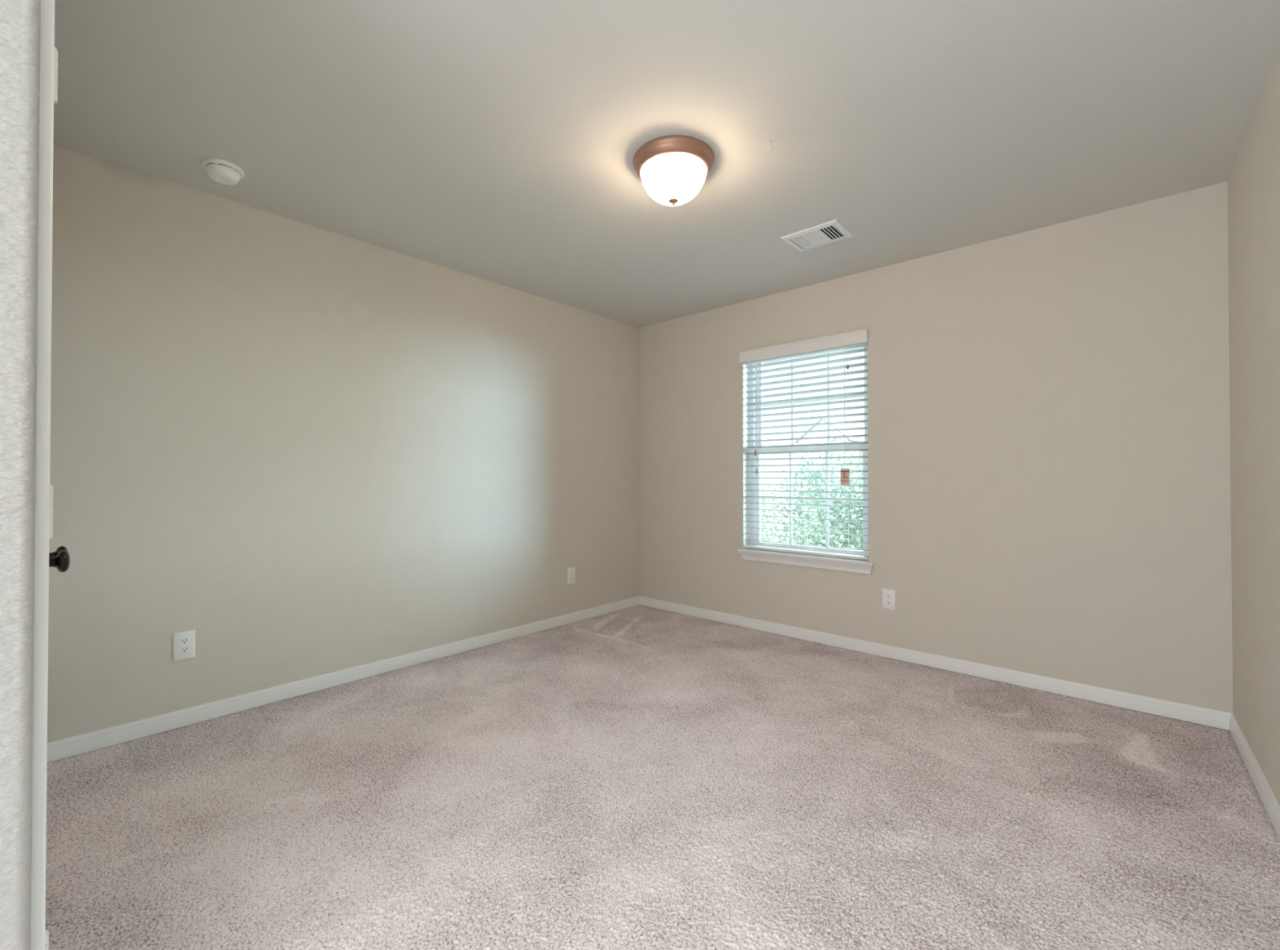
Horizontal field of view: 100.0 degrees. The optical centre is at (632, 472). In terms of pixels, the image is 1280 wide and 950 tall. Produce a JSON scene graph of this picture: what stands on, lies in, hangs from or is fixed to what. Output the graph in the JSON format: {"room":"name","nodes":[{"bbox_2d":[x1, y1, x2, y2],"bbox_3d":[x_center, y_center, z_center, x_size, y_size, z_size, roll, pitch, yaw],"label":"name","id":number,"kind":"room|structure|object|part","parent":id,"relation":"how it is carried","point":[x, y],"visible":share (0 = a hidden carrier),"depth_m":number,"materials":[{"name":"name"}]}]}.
{"room":"empty bedroom","nodes":[
{"label":"empty bedroom","id":0,"kind":"room"},
{"bbox_2d":[0,0,40,949],"bbox_3d":[-1.658,-0.087,1.419,1.900,2.480,0.115,0,-1,42],"label":"wall","id":1,"kind":"structure","parent":0,"point":[20,20],"depth_m":0.81,"materials":[{"name":"grey paint"}]},
{"bbox_2d":[30,0,54,949],"bbox_3d":[-1.501,0.075,1.286,1.398,2.114,0.130,0,-1,42],"label":"trim","id":2,"kind":"structure","parent":1,"relation":"attached to","point":[44,256],"depth_m":0.86,"materials":[{"name":"white paint"}]},
{"bbox_2d":[44,47,70,949],"bbox_3d":[-1.222,0.100,1.113,0.641,2.033,0.094,0,-1,42],"label":"door","id":3,"kind":"structure","parent":1,"relation":"in","point":[61,562],"depth_m":0.91,"materials":[{"name":"white paint"}]},
{"bbox_3d":[-1.405,0.218,1.301,0.066,0.066,0.059,0,-1,42],"label":"knob","id":4,"kind":"part","parent":3,"relation":"part of","materials":[{"name":"black metal"}]},
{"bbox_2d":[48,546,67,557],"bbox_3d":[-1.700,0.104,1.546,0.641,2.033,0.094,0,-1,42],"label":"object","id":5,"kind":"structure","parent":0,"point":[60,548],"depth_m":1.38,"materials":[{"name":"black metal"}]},
{"bbox_2d":[47,145,639,742],"bbox_3d":[-1.387,-0.069,3.245,0.150,2.480,4.155,0,-1,42],"label":"wall","id":6,"kind":"structure","parent":0,"point":[305,451],"depth_m":2.75,"materials":[{"name":"paint"}]},
{"bbox_2d":[173,630,195,661],"bbox_3d":[-2.020,0.782,2.422,0.008,0.124,0.077,0,-1,42],"label":"wall outlet","id":7,"kind":"object","parent":6,"relation":"attached to","point":[184,642],"visible":1,"depth_m":2.42,"materials":[{"name":"white plastic"}]},
{"bbox_2d":[179,646,189,653],"bbox_3d":[-2.018,0.801,2.420,0.004,0.028,0.034,0,-1,42],"label":"receptacle","id":8,"kind":"object","parent":7,"relation":"attached to","point":[183,650],"depth_m":2.42,"materials":[{"name":"white plastic"}]},
{"bbox_2d":[179,637,189,644],"bbox_3d":[-2.018,0.762,2.421,0.004,0.028,0.034,0,-1,42],"label":"receptacle","id":9,"kind":"object","parent":7,"relation":"attached to","point":[183,641],"depth_m":2.42,"materials":[{"name":"white plastic"}]},
{"bbox_2d":[47,595,639,763],"bbox_3d":[-1.125,1.115,3.402,0.013,0.074,3.555,0,-1,42],"label":"baseboard","id":10,"kind":"structure","parent":6,"relation":"attached to","point":[63,748],"depth_m":2.72,"materials":[{"name":"white paint"}]},
{"bbox_2d":[567,567,575,584],"bbox_3d":[-0.468,0.798,4.135,0.008,0.124,0.077,0,-1,42],"label":"wall outlet","id":11,"kind":"object","parent":6,"relation":"attached to","point":[571,571],"visible":1,"depth_m":4.13,"materials":[{"name":"white plastic"}]},
{"bbox_2d":[44,604,1279,949],"bbox_3d":[-0.397,1.140,1.497,3.949,0.029,5.700,0,-1,42],"label":"floor","id":12,"kind":"structure","parent":0,"point":[639,777],"depth_m":1.75,"materials":[{"name":"carpet"}]},
{"bbox_2d":[53,0,1279,328],"bbox_3d":[-0.380,-1.381,1.540,3.949,0.150,5.750,0,-1,42],"label":"ceiling","id":13,"kind":"structure","parent":0,"point":[497,141],"depth_m":1.97,"materials":[{"name":"white paint"}]},
{"bbox_2d":[200,158,244,185],"bbox_3d":[-1.748,-1.272,2.295,0.148,0.052,0.148,0,-1,42],"label":"smoke detector","id":14,"kind":"object","parent":13,"relation":"attached to","point":[220,171],"visible":1,"depth_m":2.26,"materials":[{"name":"white plastic"}]},
{"bbox_2d":[633,135,714,205],"bbox_3d":[0.172,-1.205,2.240,0.337,0.187,0.337,0,-1,42],"label":"ceiling light","id":15,"kind":"object","parent":13,"relation":"attached to","point":[672,170],"visible":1,"depth_m":2.15,"materials":[{"name":"white glass"}]},
{"bbox_2d":[780,219,853,252],"bbox_3d":[1.013,-1.287,2.947,0.309,0.010,0.247,0,-1,42],"label":"ceiling vent","id":16,"kind":"object","parent":13,"relation":"in","point":[833,231],"visible":1,"depth_m":2.93,"materials":[{"name":"white metal"}]},
{"bbox_3d":[0.927,-1.286,3.024,0.013,0.007,0.175,0,-1,42],"label":"blade","id":17,"kind":"part","parent":16,"relation":"part of","materials":[{"name":"white metal"}]},
{"bbox_3d":[0.940,-1.287,3.013,0.013,0.007,0.175,0,-1,42],"label":"blade","id":18,"kind":"part","parent":16,"relation":"part of","materials":[{"name":"white metal"}]},
{"bbox_3d":[0.953,-1.287,3.001,0.013,0.007,0.175,0,-1,42],"label":"blade","id":19,"kind":"part","parent":16,"relation":"part of","materials":[{"name":"white metal"}]},
{"bbox_3d":[0.966,-1.287,2.989,0.013,0.007,0.175,0,-1,42],"label":"blade","id":20,"kind":"part","parent":16,"relation":"part of","materials":[{"name":"white metal"}]},
{"bbox_3d":[0.979,-1.287,2.978,0.013,0.007,0.175,0,-1,42],"label":"blade","id":21,"kind":"part","parent":16,"relation":"part of","materials":[{"name":"white metal"}]},
{"bbox_2d":[639,181,1232,727],"bbox_3d":[1.427,-0.065,3.635,3.799,2.480,0.200,0,-1,42],"label":"wall","id":22,"kind":"structure","parent":0,"point":[1049,486],"depth_m":2.91,"materials":[{"name":"paint"}]},
{"bbox_2d":[737,346,873,574],"bbox_3d":[1.222,-0.126,3.777,0.969,1.553,0.234,0,-1,42],"label":"window","id":23,"kind":"structure","parent":22,"relation":"in","point":[837,563],"depth_m":3.80,"materials":[{"name":"white plastic"}]},
{"bbox_2d":[739,328,868,559],"bbox_3d":[1.176,-0.171,3.747,0.924,1.473,0.096,0,-1,42],"label":"window blind","id":24,"kind":"object","parent":23,"relation":"attached to","point":[855,339],"visible":0.93,"depth_m":3.72,"materials":[{"name":"white plastic"}]},
{"bbox_3d":[0.908,-0.487,3.965,0.002,0.660,0.002,0,-1,42],"label":"tilt cord","id":25,"kind":"part","parent":24,"relation":"part of","materials":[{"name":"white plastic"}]},
{"bbox_3d":[0.942,-0.130,3.985,0.002,1.375,0.056,0,-1,42],"label":"ladder cord","id":26,"kind":"part","parent":24,"relation":"part of","materials":[{"name":"white fabric"}]},
{"bbox_3d":[1.192,-0.132,3.759,0.002,1.375,0.056,0,-1,42],"label":"ladder cord","id":27,"kind":"part","parent":24,"relation":"part of","materials":[{"name":"white fabric"}]},
{"bbox_3d":[1.192,0.558,3.752,0.889,0.016,0.052,0,-1,42],"label":"rail","id":28,"kind":"part","parent":24,"relation":"part of","materials":[{"name":"white plastic"}]},
{"bbox_3d":[1.393,-0.420,3.526,0.002,0.803,0.002,0,-1,42],"label":"lift cord","id":29,"kind":"part","parent":24,"relation":"part of","materials":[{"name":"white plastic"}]},
{"bbox_2d":[840,468,849,485],"bbox_3d":[1.393,0.033,3.518,0.058,0.110,0.002,0,-1,42],"label":"tag","id":30,"kind":"object","parent":24,"relation":"hanging from","point":[845,473],"visible":1,"depth_m":3.52,"materials":[{"name":"beige"}]},
{"bbox_3d":[1.417,-0.134,3.554,0.002,1.375,0.056,0,-1,42],"label":"ladder cord","id":31,"kind":"part","parent":24,"relation":"part of","materials":[{"name":"white fabric"}]},
{"bbox_3d":[1.192,0.612,3.737,0.969,0.078,0.144,0,-1,42],"label":"sill","id":32,"kind":"part","parent":23,"relation":"part of","materials":[{"name":"white paint"}]},
{"bbox_3d":[1.255,0.183,3.825,0.837,0.757,0.030,0,-1,42],"label":"sash","id":33,"kind":"part","parent":23,"relation":"part of","materials":[{"name":"white plastic"}]},
{"bbox_3d":[1.276,-0.505,3.855,0.837,0.724,0.026,0,-1,42],"label":"sash","id":34,"kind":"part","parent":23,"relation":"part of","materials":[{"name":"white plastic"}]},
{"bbox_2d":[882,588,895,610],"bbox_3d":[1.593,0.791,3.337,0.077,0.124,0.008,0,-1,42],"label":"wall outlet","id":35,"kind":"object","parent":22,"relation":"attached to","point":[888,595],"visible":1,"depth_m":3.33,"materials":[{"name":"white plastic"}]},
{"bbox_2d":[885,600,891,604],"bbox_3d":[1.592,0.810,3.335,0.034,0.028,0.004,0,-1,42],"label":"receptacle","id":36,"kind":"object","parent":35,"relation":"attached to","point":[887,602],"depth_m":3.33,"materials":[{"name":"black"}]},
{"bbox_2d":[885,593,891,599],"bbox_3d":[1.592,0.771,3.336,0.034,0.028,0.004,0,-1,42],"label":"receptacle","id":37,"kind":"object","parent":35,"relation":"attached to","point":[888,596],"depth_m":3.33,"materials":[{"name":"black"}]},
{"bbox_2d":[639,595,1231,730],"bbox_3d":[1.355,1.117,3.544,3.499,0.074,0.013,0,-1,42],"label":"baseboard","id":38,"kind":"structure","parent":22,"relation":"attached to","point":[1183,712],"depth_m":3.00,"materials":[{"name":"white paint"}]},
{"bbox_2d":[1227,46,1279,805],"bbox_3d":[0.911,-0.097,0.324,0.150,2.480,5.401,0,-1,42],"label":"wall","id":39,"kind":"structure","parent":0,"point":[1254,179],"depth_m":1.95,"materials":[{"name":"paint"}]},
{"bbox_2d":[1229,713,1279,839],"bbox_3d":[0.851,1.086,0.367,0.013,0.074,5.400,0,-1,42],"label":"baseboard","id":40,"kind":"structure","parent":39,"relation":"attached to","point":[1270,803],"depth_m":1.93,"materials":[{"name":"white paint"}]},
{"label":"outside","id":41,"kind":"structure","parent":0,"visible":0},
{"label":"lawn","id":42,"kind":"structure","parent":41,"visible":0},
{"bbox_2d":[761,457,780,538],"bbox_3d":[2.362,1.661,16.595,4.848,5.144,4.176,0,-1,7],"label":"leafy tree","id":43,"kind":"object","parent":42,"relation":"on","point":[762,486],"visible":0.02,"depth_m":16.17,"materials":[{"name":"green plant"}]},
{"bbox_2d":[761,466,784,542],"bbox_3d":[1.867,1.774,12.268,3.425,4.833,3.654,0,-1,-10],"label":"leafy tree","id":44,"kind":"object","parent":42,"relation":"on","point":[763,512],"visible":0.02,"depth_m":11.35,"materials":[{"name":"green plant"}]},
{"bbox_2d":[761,439,862,546],"bbox_3d":[5.294,1.645,13.499,4.309,5.116,4.338,0,-1,-20],"label":"leafy tree","id":45,"kind":"object","parent":42,"relation":"on","point":[833,468],"visible":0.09,"depth_m":13.57,"materials":[{"name":"green plant"}]},
{"bbox_2d":[763,453,862,551],"bbox_3d":[3.973,1.919,8.797,3.530,4.478,3.684,0,-1,32],"label":"leafy tree","id":46,"kind":"object","parent":42,"relation":"on","point":[834,509],"visible":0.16,"depth_m":8.39,"materials":[{"name":"green plant"}]},
{"bbox_2d":[761,418,864,544],"bbox_3d":[13.019,0.793,30.581,17.300,7.040,10.880,0,-1,42],"label":"neighbor house","id":47,"kind":"structure","parent":42,"relation":"on","point":[820,420],"depth_m":29.22,"materials":[{"name":"white"}]}
]}

